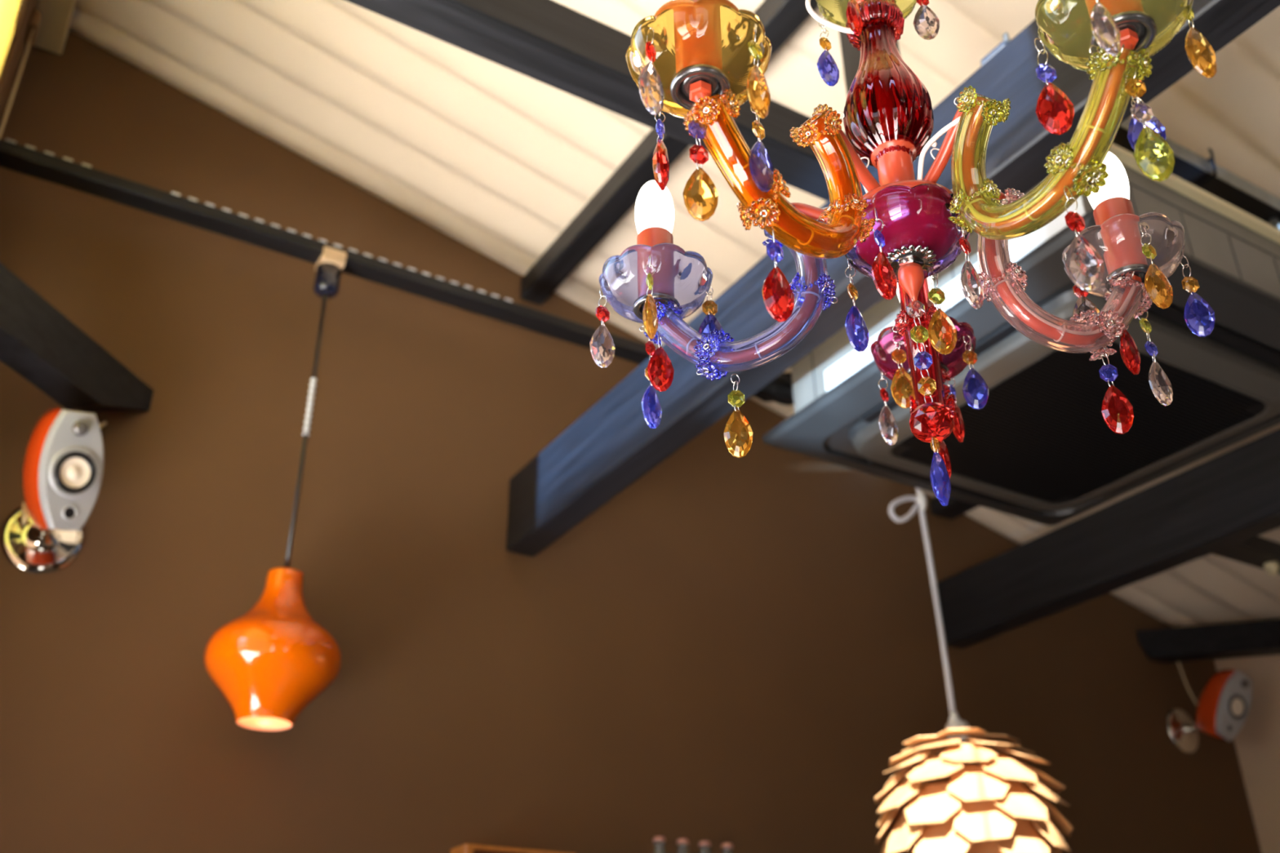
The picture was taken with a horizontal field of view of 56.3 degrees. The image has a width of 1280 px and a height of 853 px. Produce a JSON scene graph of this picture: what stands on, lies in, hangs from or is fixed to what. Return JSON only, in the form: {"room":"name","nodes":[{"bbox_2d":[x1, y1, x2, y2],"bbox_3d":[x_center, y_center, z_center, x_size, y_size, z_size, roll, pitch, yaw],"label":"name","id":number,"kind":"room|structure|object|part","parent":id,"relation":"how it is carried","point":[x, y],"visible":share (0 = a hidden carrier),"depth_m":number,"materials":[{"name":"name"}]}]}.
{"room":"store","nodes":[
{"label":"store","id":0,"kind":"room"},
{"bbox_2d":[0,0,37,126],"bbox_3d":[-0.249,-0.531,0.222,0.120,4.050,5.350,16,-33,-27],"label":"wall","id":1,"kind":"structure","parent":0,"point":[18,46],"depth_m":2.79,"materials":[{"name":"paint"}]},
{"bbox_2d":[0,0,26,75],"bbox_3d":[-0.978,-0.829,1.853,0.035,1.049,1.616,16,-33,-27],"label":"roller blind","id":2,"kind":"object","parent":1,"relation":"attached to","point":[11,11],"visible":1,"depth_m":2.46,"materials":[{"name":"yellow fabric"}]},
{"bbox_3d":[-1.266,-0.650,2.329,0.006,0.703,0.005,16,-33,-27],"label":"bead chain","id":3,"kind":"part","parent":2,"relation":"part of","materials":[{"name":"beige"}]},
{"bbox_2d":[0,9,41,138],"bbox_3d":[-1.490,-0.648,2.761,0.020,0.810,0.080,16,-33,-27],"label":"pull cord","id":4,"kind":"object","parent":1,"relation":"hanging from","point":[35,19],"visible":1,"depth_m":2.90,"materials":[{"name":"beige plastic"}]},
{"bbox_2d":[34,0,75,54],"bbox_3d":[-0.206,-2.120,1.197,0.079,0.102,5.250,16,-33,-27],"label":"trim","id":5,"kind":"structure","parent":1,"relation":"attached to","point":[56,15],"depth_m":3.06,"materials":[{"name":"beige paint"}]},
{"bbox_2d":[0,138,657,364],"bbox_3d":[-0.640,-0.400,3.227,2.016,0.036,0.066,16,-33,-27],"label":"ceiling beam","id":6,"kind":"structure","parent":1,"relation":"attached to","point":[26,160],"depth_m":3.06,"materials":[{"name":"grey"}]},
{"bbox_2d":[204,245,346,730],"bbox_3d":[-0.807,0.095,2.845,0.289,1.229,0.289,16,-33,-27],"label":"pendant lamp","id":7,"kind":"object","parent":6,"relation":"hanging from","point":[271,661],"visible":1,"depth_m":2.54,"materials":[{"name":"orange ceramic"}]},
{"bbox_3d":[-0.803,0.484,2.633,0.289,0.342,0.289,16,-33,-27],"label":"lamp shade","id":8,"kind":"part","parent":7,"relation":"part of","materials":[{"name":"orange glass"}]},
{"bbox_3d":[-0.807,0.006,2.894,0.011,0.790,0.010,16,-33,-27],"label":"cord","id":9,"kind":"part","parent":7,"relation":"part of","materials":[{"name":"black plastic"}]},
{"bbox_2d":[0,30,1262,852],"bbox_3d":[0.318,1.150,3.335,4.709,4.073,0.120,16,-33,-27],"label":"wall","id":10,"kind":"structure","parent":0,"point":[740,652],"depth_m":3.17,"materials":[{"name":"brown paint"}]},
{"bbox_2d":[0,408,106,574],"bbox_3d":[-1.242,0.093,2.570,0.168,0.380,0.285,16,-33,-27],"label":"speaker","id":11,"kind":"object","parent":10,"relation":"attached to","point":[62,468],"visible":1,"depth_m":2.50},
{"bbox_3d":[-1.304,0.237,2.611,0.168,0.168,0.041,16,-33,-27],"label":"wall dish","id":12,"kind":"part","parent":11,"relation":"part of","materials":[{"name":"silver metal"}]},
{"bbox_3d":[-1.286,0.192,2.584,0.033,0.080,0.088,5,-29,-11],"label":"bracket arm","id":13,"kind":"part","parent":11,"relation":"part of","materials":[{"name":"silver metal"}]},
{"bbox_2d":[0,262,153,412],"bbox_3d":[-1.289,-0.153,2.645,0.090,0.128,0.550,-7,-29,12],"label":"ceiling beam","id":14,"kind":"structure","parent":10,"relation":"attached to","point":[37,342],"depth_m":2.60,"materials":[{"name":"black wood"}]},
{"bbox_2d":[449,843,568,852],"bbox_3d":[-0.298,1.263,2.702,0.288,0.578,0.093,16,-33,-27],"label":"wooden frame","id":15,"kind":"object","parent":10,"relation":"attached to","point":[465,848],"visible":1,"depth_m":2.77,"materials":[{"name":"orange wood"}]},
{"bbox_2d":[506,0,1279,556],"bbox_3d":[1.052,-0.854,1.303,0.086,0.220,5.337,16,-33,-27],"label":"ceiling beam","id":16,"kind":"structure","parent":10,"relation":"attached to","point":[611,446],"depth_m":2.44,"materials":[{"name":"wood"}]},
{"bbox_2d":[345,0,847,200],"bbox_3d":[-0.198,-0.657,1.981,1.510,0.104,0.088,16,-33,-27],"label":"tie beam","id":17,"kind":"structure","parent":16,"relation":"on","point":[550,42],"depth_m":1.99,"materials":[{"name":"black wood"}]},
{"bbox_2d":[980,31,1011,66],"bbox_3d":[0.596,-0.617,1.977,0.038,0.017,0.066,16,-33,-27],"label":"bracket","id":18,"kind":"object","parent":16,"relation":"on","point":[1006,37],"visible":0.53,"depth_m":1.97,"materials":[{"name":"grey plastic"}]},
{"bbox_2d":[936,428,1279,648],"bbox_3d":[2.423,-0.468,2.036,0.086,0.220,5.337,16,-33,-27],"label":"ceiling beam","id":19,"kind":"structure","parent":10,"relation":"attached to","point":[1231,498],"depth_m":3.45,"materials":[{"name":"black wood"}]},
{"bbox_2d":[1212,536,1279,573],"bbox_3d":[2.067,0.429,3.844,1.391,0.054,0.096,16,-33,-27],"label":"tie beam","id":20,"kind":"structure","parent":19,"relation":"attached to","point":[1256,551],"depth_m":3.74,"materials":[{"name":"black wood"}]},
{"bbox_2d":[1263,561,1279,575],"bbox_3d":[2.006,0.452,3.791,0.044,0.036,0.044,16,-33,-27],"label":"socket","id":21,"kind":"object","parent":20,"relation":"attached to","point":[1272,567],"visible":1,"depth_m":3.78,"materials":[{"name":"beige paint"}]},
{"bbox_2d":[1166,661,1252,754],"bbox_3d":[2.094,1.007,4.386,0.167,0.336,0.289,22,-36,-35],"label":"speaker","id":22,"kind":"object","parent":10,"relation":"attached to","point":[1224,701],"visible":1,"depth_m":4.33},
{"bbox_3d":[2.020,1.120,4.417,0.168,0.168,0.041,16,-33,-27],"label":"wall dish","id":23,"kind":"part","parent":22,"relation":"part of","materials":[{"name":"silver metal"}]},
{"bbox_3d":[2.046,1.091,4.397,0.073,0.057,0.035,-19,-34,30],"label":"bracket arm","id":24,"kind":"part","parent":22,"relation":"part of","materials":[{"name":"silver metal"}]},
{"bbox_3d":[0.172,1.335,2.910,0.600,0.142,0.208,16,-33,-27],"label":"wall shelf","id":25,"kind":"object","parent":10,"relation":"attached to","visible":0},
{"bbox_2d":[653,835,666,852],"bbox_3d":[0.050,1.134,2.938,0.062,0.240,0.062,16,-33,-27],"label":"bottle","id":26,"kind":"object","parent":25,"relation":"on","point":[659,841],"visible":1,"depth_m":2.98,"materials":[{"name":"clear glass"}]},
{"bbox_3d":[0.050,1.137,2.937,0.061,0.234,0.061,16,-33,-27],"label":"glass","id":27,"kind":"part","parent":26,"relation":"part of","materials":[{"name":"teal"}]},
{"bbox_2d":[676,838,688,852],"bbox_3d":[0.110,1.151,2.970,0.062,0.240,0.062,16,-33,-27],"label":"bottle","id":28,"kind":"object","parent":25,"relation":"on","point":[682,843],"visible":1,"depth_m":3.01,"materials":[{"name":"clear glass"}]},
{"bbox_3d":[0.110,1.153,2.969,0.061,0.234,0.061,16,-33,-27],"label":"glass","id":29,"kind":"part","parent":28,"relation":"part of","materials":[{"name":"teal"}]},
{"bbox_2d":[697,840,711,852],"bbox_3d":[0.166,1.166,3.001,0.062,0.240,0.062,16,-33,-27],"label":"bottle","id":30,"kind":"object","parent":25,"relation":"on","point":[704,846],"visible":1,"depth_m":3.04,"materials":[{"name":"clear glass"}]},
{"bbox_3d":[0.166,1.169,2.999,0.061,0.234,0.061,16,-33,-27],"label":"glass","id":31,"kind":"part","parent":30,"relation":"part of","materials":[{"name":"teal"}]},
{"bbox_2d":[720,843,733,852],"bbox_3d":[0.226,1.183,3.033,0.062,0.240,0.062,16,-33,-27],"label":"bottle","id":32,"kind":"object","parent":25,"relation":"on","point":[726,847],"visible":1,"depth_m":3.07,"materials":[{"name":"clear glass"}]},
{"bbox_3d":[0.226,1.186,3.031,0.061,0.234,0.061,16,-33,-27],"label":"glass","id":33,"kind":"part","parent":32,"relation":"part of","materials":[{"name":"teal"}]},
{"bbox_2d":[69,0,1279,627],"bbox_3d":[1.767,-1.309,1.920,4.549,1.144,5.556,16,-33,-27],"label":"ceiling","id":34,"kind":"structure","parent":0,"point":[500,160],"depth_m":3.21,"materials":[{"name":"white wood"}]},
{"bbox_2d":[520,0,817,305],"bbox_3d":[1.045,-1.517,1.665,0.074,0.078,5.337,16,-33,-27],"label":"ceiling beam","id":35,"kind":"structure","parent":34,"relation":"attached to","point":[780,19],"depth_m":3.25,"materials":[{"name":"black wood"}]},
{"bbox_2d":[589,0,1217,506],"bbox_3d":[0.203,-0.825,1.291,0.545,1.962,0.511,16,-33,-27],"label":"chandelier","id":36,"kind":"object","parent":34,"relation":"hanging from","point":[697,62],"visible":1,"depth_m":0.92,"materials":[{"name":"multicoloured glass"}]},
{"bbox_3d":[0.013,-0.195,1.089,0.036,0.070,0.036,16,-33,-27],"label":"light bulb","id":37,"kind":"part","parent":36,"relation":"part of","materials":[{"name":"white glass"}]},
{"bbox_3d":[0.081,-0.111,1.007,0.161,0.146,0.025,-13,-31,22],"label":"arm","id":38,"kind":"part","parent":36,"relation":"part of","materials":[{"name":"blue glass"}]},
{"bbox_3d":[0.101,-0.193,0.857,0.181,0.147,0.025,25,-37,-38],"label":"arm","id":39,"kind":"part","parent":36,"relation":"part of","materials":[{"name":"orange glass"}]},
{"bbox_3d":[0.115,-0.192,0.871,0.218,0.144,0.010,25,-37,-38],"label":"arm rod","id":40,"kind":"part","parent":36,"relation":"part of","materials":[{"name":"orange glass"}]},
{"bbox_3d":[0.099,-0.120,1.003,0.197,0.144,0.010,-13,-31,22],"label":"arm rod","id":41,"kind":"part","parent":36,"relation":"part of","materials":[{"name":"red glass"}]},
{"bbox_3d":[0.210,-0.394,1.091,0.103,0.032,0.100,16,-33,-27],"label":"dish","id":42,"kind":"part","parent":36,"relation":"part of","materials":[{"name":"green glass"}]},
{"bbox_2d":[843,23,933,168],"bbox_3d":[0.211,-0.286,1.032,0.075,0.152,0.074,16,-33,-27],"label":"stem","id":43,"kind":"object","parent":36,"relation":"on","point":[888,119],"depth_m":0.99,"materials":[{"name":"red glass"}]},
{"bbox_3d":[0.213,-0.147,0.956,0.108,0.033,0.105,16,-33,-27],"label":"hub dish","id":44,"kind":"part","parent":36,"relation":"part of","materials":[{"name":"purple glass"}]},
{"bbox_2d":[886,244,937,277],"bbox_3d":[0.213,-0.131,0.947,0.043,0.004,0.043,-7,-29,12],"label":"washer","id":45,"kind":"object","parent":36,"relation":"in","point":[906,260],"depth_m":0.94,"materials":[{"name":"silver metal"}]},
{"bbox_3d":[0.273,-0.143,1.189,0.036,0.070,0.036,16,-33,-27],"label":"light bulb","id":46,"kind":"part","parent":36,"relation":"part of","materials":[{"name":"white"}]},
{"bbox_3d":[0.254,-0.075,1.074,0.025,0.146,0.156,-8,-30,14],"label":"arm","id":47,"kind":"part","parent":36,"relation":"part of","materials":[{"name":"red glass"}]},
{"bbox_3d":[0.329,-0.132,0.985,0.186,0.144,0.010,7,-30,-14],"label":"arm rod","id":48,"kind":"part","parent":36,"relation":"part of","materials":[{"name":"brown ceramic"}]},
{"bbox_3d":[0.270,-0.205,0.850,0.010,0.144,0.211,12,-31,-22],"label":"arm rod","id":49,"kind":"part","parent":36,"relation":"part of","materials":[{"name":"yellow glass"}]},
{"bbox_3d":[0.278,-0.208,0.832,0.025,0.147,0.174,12,-31,-22],"label":"arm","id":50,"kind":"part","parent":36,"relation":"part of","materials":[{"name":"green glass"}]},
{"bbox_3d":[0.349,-0.124,0.987,0.150,0.146,0.025,7,-30,-14],"label":"arm","id":51,"kind":"part","parent":36,"relation":"part of","materials":[{"name":"pink glass"}]},
{"bbox_3d":[0.413,-0.216,1.059,0.036,0.070,0.036,16,-33,-27],"label":"light bulb","id":52,"kind":"part","parent":36,"relation":"part of","materials":[{"name":"white glass"}]},
{"bbox_2d":[928,496,978,519],"bbox_3d":[2.443,-0.809,2.238,0.100,0.058,5.337,16,-33,-27],"label":"purlin","id":53,"kind":"object","parent":34,"relation":"attached to","point":[955,508],"visible":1,"depth_m":4.17,"materials":[{"name":"black wood"}]},
{"bbox_2d":[875,487,1073,852],"bbox_3d":[0.774,0.401,3.117,0.461,1.664,0.464,16,-33,-27],"label":"pendant lamp","id":54,"kind":"object","parent":34,"relation":"hanging from","point":[957,793],"visible":1,"depth_m":2.73,"materials":[{"name":"beige"}]},
{"bbox_3d":[0.718,0.189,3.207,0.125,1.204,0.028,12,-31,-22],"label":"cord","id":55,"kind":"part","parent":54,"relation":"part of","materials":[{"name":"grey plastic"}]},
{"bbox_3d":[0.780,0.903,2.843,0.285,0.308,0.271,16,-33,-27],"label":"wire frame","id":56,"kind":"part","parent":54,"relation":"part of","materials":[{"name":"brown wood"}]},
{"bbox_2d":[762,143,1279,525],"bbox_3d":[0.937,-0.342,2.790,0.963,0.806,0.963,16,-33,-27],"label":"air conditioner","id":57,"kind":"object","parent":34,"relation":"hanging from","point":[1042,449],"visible":0.69,"depth_m":2.50,"materials":[{"name":"grey metal"}]},
{"bbox_2d":[751,372,794,405],"bbox_3d":[0.101,-0.040,3.159,0.860,0.232,0.194,-25,-37,37],"label":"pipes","id":58,"kind":"object","parent":57,"relation":"attached to","point":[780,390],"visible":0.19,"depth_m":2.89,"materials":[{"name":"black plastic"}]},
{"bbox_3d":[0.609,-0.234,2.416,0.002,0.095,0.730,16,-33,-27],"label":"plate","id":59,"kind":"part","parent":57,"relation":"part of","materials":[{"name":"silver metal"}]},
{"bbox_3d":[0.941,-0.004,2.606,0.712,0.036,0.712,16,-33,-27],"label":"frame","id":60,"kind":"part","parent":57,"relation":"part of","materials":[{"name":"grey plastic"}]},
{"bbox_2d":[891,342,1266,503],"bbox_3d":[0.941,0.005,2.600,0.584,0.014,0.584,16,-33,-27],"label":"grille","id":61,"kind":"object","parent":57,"relation":"attached to","point":[1042,433],"depth_m":2.58,"materials":[{"name":"black plastic"}]},
{"bbox_2d":[1112,117,1279,229],"bbox_3d":[1.139,-0.524,2.539,0.780,0.208,0.087,16,-33,-27],"label":"ceiling beam","id":62,"kind":"structure","parent":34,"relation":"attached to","point":[1203,173],"depth_m":2.62,"materials":[{"name":"black plastic"}]},
{"bbox_2d":[1213,654,1279,852],"bbox_3d":[3.718,1.051,2.085,0.120,2.985,5.350,16,-33,-27],"label":"wall","id":63,"kind":"structure","parent":0,"point":[1257,744],"depth_m":4.48,"materials":[{"name":"beige paint"}]},
{"bbox_2d":[1136,618,1279,663],"bbox_3d":[2.160,0.810,4.496,0.544,0.108,0.090,-7,-29,12],"label":"ceiling beam","id":64,"kind":"structure","parent":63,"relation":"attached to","point":[1256,637],"depth_m":4.46,"materials":[{"name":"black wood"}]}
]}

